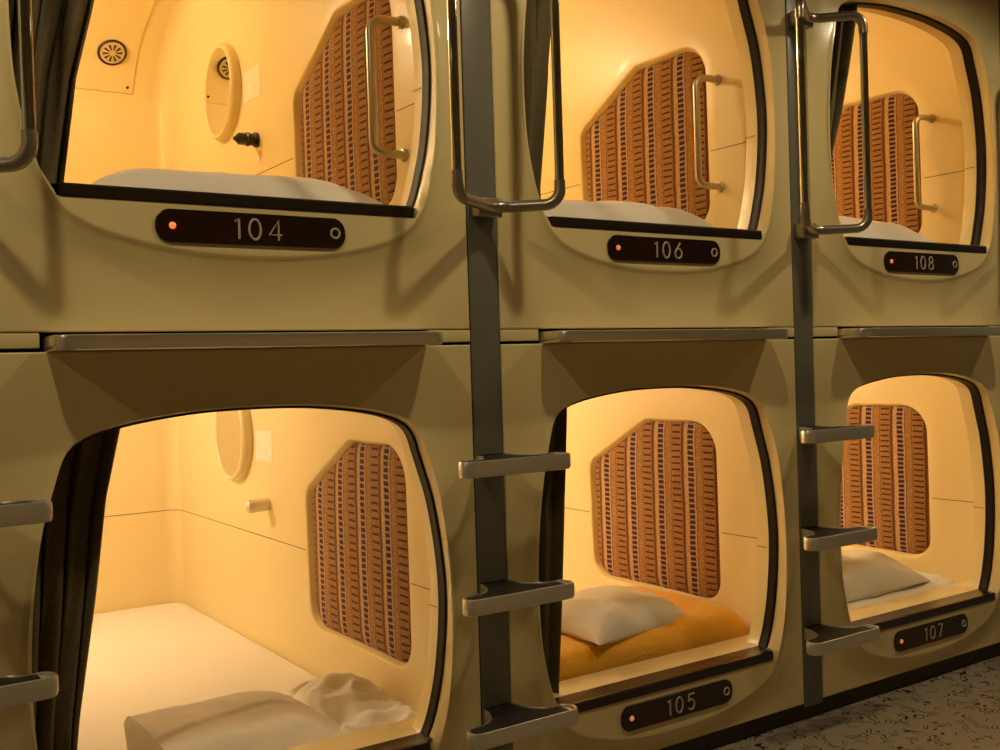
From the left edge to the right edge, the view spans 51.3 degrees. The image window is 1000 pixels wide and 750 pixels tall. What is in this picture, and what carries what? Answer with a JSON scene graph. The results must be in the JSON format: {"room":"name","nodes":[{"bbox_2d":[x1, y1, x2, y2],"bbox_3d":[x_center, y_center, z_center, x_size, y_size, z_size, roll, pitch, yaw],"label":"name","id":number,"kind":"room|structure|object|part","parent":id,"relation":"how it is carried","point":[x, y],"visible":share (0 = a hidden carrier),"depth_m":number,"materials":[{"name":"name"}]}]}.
{"room":"capsule hotel","nodes":[
{"label":"capsule hotel","id":0,"kind":"room"},
{"bbox_2d":[712,655,999,749],"bbox_3d":[1.712,1.130,1.874,12.000,0.100,3.260,-2,1,-34],"label":"floor","id":1,"kind":"structure","parent":0,"point":[958,709],"depth_m":3.24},
{"bbox_2d":[0,0,58,707],"bbox_3d":[-1.011,-0.230,1.868,0.332,2.692,0.214,-2,1,-34],"label":"ladder","id":2,"kind":"object","parent":1,"relation":"on","point":[39,686],"visible":1,"depth_m":1.86,"materials":[{"name":"grey metal"}]},
{"bbox_2d":[0,345,481,749],"bbox_3d":[-1.177,0.422,3.255,1.134,1.386,2.422,-2,1,-34],"label":"capsule","id":3,"kind":"object","parent":1,"relation":"on","point":[313,504],"visible":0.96,"depth_m":2.86,"materials":[{"name":"beige plastic"}]},
{"bbox_2d":[0,333,39,348],"bbox_3d":[-0.955,-0.064,2.003,0.118,0.029,0.050,-2,1,-34],"label":"trim","id":4,"kind":"structure","parent":3,"relation":"attached to","point":[17,340],"depth_m":2.00,"materials":[{"name":"brown plastic"}]},
{"bbox_2d":[32,429,119,749],"bbox_3d":[-0.912,0.423,2.153,0.306,0.974,0.076,-2,1,-34],"label":"curtain","id":5,"kind":"object","parent":3,"relation":"hanging from","point":[70,546],"visible":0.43,"depth_m":2.16,"materials":[{"name":"black fabric"}]},
{"bbox_2d":[77,602,317,749],"bbox_3d":[-1.219,1.050,3.333,1.092,0.112,2.222,-2,1,-34],"label":"mattress","id":6,"kind":"object","parent":3,"relation":"in","point":[154,657],"visible":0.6,"depth_m":3.51,"materials":[{"name":"white fabric"}]},
{"bbox_2d":[124,691,342,749],"bbox_3d":[-0.614,0.909,2.618,0.558,0.146,0.350,-2,1,-34],"label":"folded blanket","id":7,"kind":"object","parent":6,"relation":"on","point":[249,720],"visible":0.88,"depth_m":2.59,"materials":[{"name":"white fabric"}]},
{"bbox_2d":[288,672,416,734],"bbox_3d":[-0.402,0.900,2.844,0.260,0.150,0.484,-2,1,-34],"label":"pillow","id":8,"kind":"object","parent":6,"relation":"on","point":[352,701],"visible":0.6,"depth_m":2.79,"materials":[{"name":"white fabric"}]},
{"bbox_2d":[216,410,240,476],"bbox_3d":[-1.022,0.223,3.927,0.007,0.321,0.321,-2,1,-32],"label":"mirror glass","id":9,"kind":"object","parent":3,"relation":"attached to","point":[228,423],"depth_m":3.92,"materials":[{"name":"white"}]},
{"bbox_2d":[215,410,252,480],"bbox_3d":[-1.009,0.223,3.935,0.057,0.359,0.359,-2,1,-34],"label":"round mirror","id":10,"kind":"object","parent":3,"relation":"attached to","point":[233,429],"depth_m":3.87,"materials":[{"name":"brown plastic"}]},
{"bbox_2d":[0,0,468,332],"bbox_3d":[-1.212,-0.822,3.239,1.134,1.472,2.430,-2,1,-34],"label":"capsule","id":11,"kind":"object","parent":3,"relation":"on","point":[353,95],"visible":0.98,"depth_m":2.53,"materials":[{"name":"beige plastic"}]},
{"bbox_2d":[8,0,93,182],"bbox_3d":[-0.924,-0.865,2.150,0.345,0.974,0.066,-2,1,-34],"label":"curtain","id":12,"kind":"object","parent":11,"relation":"hanging from","point":[60,27],"visible":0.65,"depth_m":2.14,"materials":[{"name":"black fabric"}]},
{"bbox_3d":[-1.687,-1.367,3.928,0.768,0.358,0.734,-2,1,-34],"label":"ceiling panel","id":13,"kind":"part","parent":11,"relation":"part of","materials":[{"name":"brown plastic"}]},
{"bbox_2d":[169,222,175,228],"bbox_3d":[-0.671,-0.307,2.135,0.015,0.015,0.006,-2,1,-34],"label":"indicator light","id":14,"kind":"object","parent":11,"relation":"attached to","point":[172,225],"depth_m":2.13,"materials":[{"name":"red"}]},
{"bbox_2d":[205,48,229,134],"bbox_3d":[-1.060,-1.064,3.914,0.007,0.321,0.321,-2,1,-32],"label":"mirror glass","id":15,"kind":"object","parent":11,"relation":"attached to","point":[217,77],"depth_m":3.90,"materials":[{"name":"white"}]},
{"bbox_2d":[204,43,241,140],"bbox_3d":[-1.048,-1.065,3.922,0.057,0.359,0.359,-2,1,-34],"label":"round mirror","id":16,"kind":"object","parent":11,"relation":"attached to","point":[223,77],"depth_m":3.86,"materials":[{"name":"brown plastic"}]},
{"bbox_2d":[91,168,382,203],"bbox_3d":[-0.678,-0.407,2.618,0.850,0.188,0.400,-2,1,-33],"label":"pillow","id":17,"kind":"object","parent":11,"relation":"in","point":[213,182],"visible":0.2,"depth_m":2.46,"materials":[{"name":"white fabric"}]},
{"bbox_3d":[-0.527,-0.313,2.240,0.425,0.069,0.007,-2,1,-34],"label":"number plate","id":18,"kind":"part","parent":11,"relation":"part of","materials":[{"name":"black plastic"}]},
{"bbox_3d":[-0.302,-0.767,2.772,0.103,0.379,0.032,-2,1,-25],"label":"grab handle","id":19,"kind":"part","parent":11,"relation":"part of","materials":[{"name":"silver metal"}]},
{"bbox_2d":[43,331,442,351],"bbox_3d":[-0.507,-0.073,2.229,0.856,0.030,0.120,-2,1,-34],"label":"rail","id":20,"kind":"object","parent":3,"relation":"attached to","point":[157,341],"visible":1,"depth_m":2.13,"materials":[{"name":"silver metal"}]},
{"bbox_2d":[427,330,469,342],"bbox_3d":[-0.136,-0.095,2.560,0.118,0.029,0.050,-2,1,-34],"label":"trim","id":21,"kind":"structure","parent":3,"relation":"attached to","point":[449,336],"depth_m":2.55,"materials":[{"name":"brown plastic"}]},
{"bbox_2d":[447,0,577,749],"bbox_3d":[-0.019,-0.267,2.542,0.332,2.692,0.214,-2,1,-34],"label":"ladder","id":22,"kind":"object","parent":1,"relation":"on","point":[504,722],"visible":0.99,"depth_m":2.58,"materials":[{"name":"grey metal"}]},
{"bbox_3d":[-0.055,-0.267,2.617,0.085,2.692,0.050,-2,1,-34],"label":"post","id":23,"kind":"part","parent":22,"relation":"part of","materials":[{"name":"grey metal"}]},
{"bbox_3d":[-0.034,-0.413,2.578,0.072,0.048,0.044,-2,1,-34],"label":"mounting plate","id":24,"kind":"part","parent":22,"relation":"part of","materials":[{"name":"silver metal"}]},
{"bbox_2d":[500,339,803,749],"bbox_3d":[-0.182,0.385,3.926,1.134,1.386,2.430,-2,1,-34],"label":"capsule","id":25,"kind":"object","parent":1,"relation":"on","point":[681,478],"visible":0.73,"depth_m":3.21,"materials":[{"name":"beige plastic"}]},
{"bbox_2d":[499,330,537,341],"bbox_3d":[0.037,-0.101,2.678,0.118,0.029,0.050,-2,1,-34],"label":"trim","id":26,"kind":"structure","parent":25,"relation":"attached to","point":[504,335],"depth_m":2.66,"materials":[{"name":"brown plastic"}]},
{"bbox_2d":[539,408,566,693],"bbox_3d":[0.081,0.387,2.814,0.288,0.973,0.074,-2,1,-34],"label":"curtain","id":27,"kind":"object","parent":25,"relation":"hanging from","point":[551,541],"visible":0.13,"depth_m":2.84,"materials":[{"name":"black fabric"}]},
{"bbox_2d":[489,0,793,328],"bbox_3d":[-0.220,-0.859,3.913,1.134,1.472,2.430,-2,1,-34],"label":"capsule","id":28,"kind":"object","parent":25,"relation":"on","point":[678,104],"visible":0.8,"depth_m":3.22,"materials":[{"name":"beige plastic"}]},
{"bbox_2d":[0,326,981,352],"bbox_3d":[0.425,-0.116,2.987,4.800,0.130,0.035,-2,1,-34],"label":"trim","id":29,"kind":"structure","parent":28,"relation":"attached to","point":[42,335],"depth_m":2.47,"materials":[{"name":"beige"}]},
{"bbox_2d":[524,0,550,198],"bbox_3d":[0.050,-0.901,2.815,0.306,0.974,0.061,-2,1,-34],"label":"curtain","id":30,"kind":"object","parent":28,"relation":"hanging from","point":[537,34],"visible":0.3,"depth_m":2.84,"materials":[{"name":"black fabric"}]},
{"bbox_2d":[544,200,715,226],"bbox_3d":[0.343,-0.447,3.276,0.880,0.192,0.340,-2,1,-36],"label":"pillow","id":31,"kind":"object","parent":28,"relation":"in","point":[604,210],"visible":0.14,"depth_m":3.15,"materials":[{"name":"white fabric"}]},
{"bbox_3d":[0.465,-0.349,2.914,0.425,0.069,0.007,-2,1,-34],"label":"number plate","id":32,"kind":"part","parent":28,"relation":"part of","materials":[{"name":"black plastic"}]},
{"bbox_3d":[0.690,-0.804,3.447,0.103,0.379,0.032,-2,1,-25],"label":"grab handle","id":33,"kind":"part","parent":28,"relation":"part of","materials":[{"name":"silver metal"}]},
{"bbox_2d":[537,328,787,343],"bbox_3d":[0.484,-0.110,2.903,0.856,0.030,0.120,-2,1,-34],"label":"rail","id":34,"kind":"object","parent":25,"relation":"attached to","point":[648,335],"visible":1,"depth_m":2.80,"materials":[{"name":"silver metal"}]},
{"bbox_3d":[0.503,0.927,2.927,0.425,0.069,0.007,-2,1,-34],"label":"number plate","id":35,"kind":"part","parent":25,"relation":"part of","materials":[{"name":"black plastic"}]},
{"bbox_2d":[757,328,793,336],"bbox_3d":[0.856,-0.131,3.234,0.118,0.029,0.050,-2,1,-34],"label":"trim","id":36,"kind":"structure","parent":25,"relation":"attached to","point":[790,330],"depth_m":3.24,"materials":[{"name":"brown plastic"}]},
{"bbox_3d":[-0.227,1.013,4.008,1.092,0.112,2.222,-2,1,-34],"label":"mattress","id":37,"kind":"object","parent":25,"relation":"in","visible":0},
{"bbox_2d":[559,586,748,680],"bbox_3d":[0.308,0.853,3.391,0.881,0.188,0.590,-2,1,-35],"label":"folded blanket","id":38,"kind":"object","parent":37,"relation":"on","point":[703,622],"visible":0.19,"depth_m":3.20,"materials":[{"name":"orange fabric"}]},
{"bbox_2d":[561,585,684,645],"bbox_3d":[0.341,0.751,3.303,0.339,0.135,0.511,-1,1,44],"label":"pillow","id":39,"kind":"object","parent":38,"relation":"on","point":[607,614],"visible":0.73,"depth_m":3.17,"materials":[{"name":"white fabric"}]},
{"bbox_2d":[659,642,999,749],"bbox_3d":[0.475,1.037,2.977,4.800,0.138,0.028,-2,1,-34],"label":"baseboard","id":40,"kind":"structure","parent":1,"relation":"on","point":[738,732],"depth_m":3.38,"materials":[{"name":"brown"}]},
{"bbox_2d":[784,0,879,706],"bbox_3d":[0.973,-0.304,3.217,0.332,2.692,0.214,-2,1,-34],"label":"ladder","id":41,"kind":"object","parent":1,"relation":"on","point":[818,639],"visible":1,"depth_m":3.25,"materials":[{"name":"grey metal"}]},
{"bbox_3d":[0.938,-1.107,3.246,0.072,0.048,0.044,-2,1,-34],"label":"mounting plate","id":42,"kind":"part","parent":41,"relation":"part of","materials":[{"name":"silver metal"}]},
{"bbox_3d":[0.937,-0.304,3.291,0.085,2.692,0.050,-2,1,-34],"label":"post","id":43,"kind":"part","parent":41,"relation":"part of","materials":[{"name":"grey metal"}]},
{"bbox_3d":[0.958,-0.450,3.253,0.072,0.048,0.044,-2,1,-34],"label":"mounting plate","id":44,"kind":"part","parent":41,"relation":"part of","materials":[{"name":"silver metal"}]},
{"bbox_2d":[813,336,999,697],"bbox_3d":[0.810,0.348,4.600,1.134,1.386,2.430,-2,1,-34],"label":"capsule","id":45,"kind":"object","parent":1,"relation":"on","point":[927,479],"visible":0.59,"depth_m":3.88,"materials":[{"name":"beige plastic"}]},
{"bbox_2d":[813,327,837,336],"bbox_3d":[1.029,-0.138,3.352,0.118,0.029,0.050,-2,1,-34],"label":"trim","id":46,"kind":"structure","parent":45,"relation":"attached to","point":[817,331],"depth_m":3.33,"materials":[{"name":"brown plastic"}]},
{"bbox_2d":[804,0,999,326],"bbox_3d":[0.772,-0.896,4.587,1.134,1.472,2.430,-2,1,-34],"label":"capsule","id":47,"kind":"object","parent":45,"relation":"on","point":[934,65],"visible":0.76,"depth_m":3.87,"materials":[{"name":"beige plastic"}]},
{"bbox_2d":[830,6,856,156],"bbox_3d":[1.074,-0.939,3.450,0.326,0.974,0.069,-2,1,-34],"label":"curtain","id":48,"kind":"object","parent":47,"relation":"hanging from","point":[844,30],"visible":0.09,"depth_m":3.47,"materials":[{"name":"black fabric"}]},
{"bbox_2d":[839,216,933,241],"bbox_3d":[1.317,-0.490,3.950,0.900,0.207,0.360,-2,1,-34],"label":"pillow","id":49,"kind":"object","parent":47,"relation":"in","point":[879,230],"visible":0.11,"depth_m":3.87,"materials":[{"name":"white fabric"}]},
{"bbox_3d":[1.456,-0.386,3.589,0.425,0.069,0.007,-2,1,-34],"label":"number plate","id":50,"kind":"part","parent":47,"relation":"part of","materials":[{"name":"black plastic"}]},
{"bbox_3d":[1.682,-0.841,4.121,0.103,0.379,0.032,-2,1,-25],"label":"grab handle","id":51,"kind":"part","parent":47,"relation":"part of","materials":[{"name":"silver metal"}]},
{"bbox_2d":[835,327,999,338],"bbox_3d":[1.476,-0.147,3.578,0.856,0.030,0.120,-2,1,-34],"label":"rail","id":52,"kind":"object","parent":45,"relation":"attached to","point":[894,332],"visible":1,"depth_m":3.44,"materials":[{"name":"silver metal"}]},
{"bbox_3d":[1.495,0.890,3.602,0.425,0.069,0.007,-2,1,-34],"label":"number plate","id":53,"kind":"part","parent":45,"relation":"part of","materials":[{"name":"black plastic"}]},
{"bbox_3d":[0.765,0.976,4.682,1.092,0.112,2.222,-2,1,-34],"label":"mattress","id":54,"kind":"object","parent":45,"relation":"in","visible":0},
{"bbox_2d":[847,571,955,609],"bbox_3d":[1.283,0.853,3.949,1.050,0.118,0.425,-2,1,-34],"label":"duvet","id":55,"kind":"object","parent":54,"relation":"on","point":[937,581],"visible":0.05,"depth_m":3.97,"materials":[{"name":"white fabric"}]},
{"bbox_2d":[841,549,930,602],"bbox_3d":[1.289,0.751,3.997,0.680,0.182,0.370,-2,1,-34],"label":"pillow","id":56,"kind":"object","parent":55,"relation":"on","point":[866,573],"visible":0.41,"depth_m":3.91,"materials":[{"name":"white fabric"}]},
{"bbox_2d":[998,0,999,49],"bbox_3d":[1.965,-0.341,3.891,0.332,2.692,0.214,-2,1,-34],"label":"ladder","id":57,"kind":"object","parent":1,"relation":"on","point":[998,0],"visible":0.02,"depth_m":3.91,"materials":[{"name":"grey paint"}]}
]}

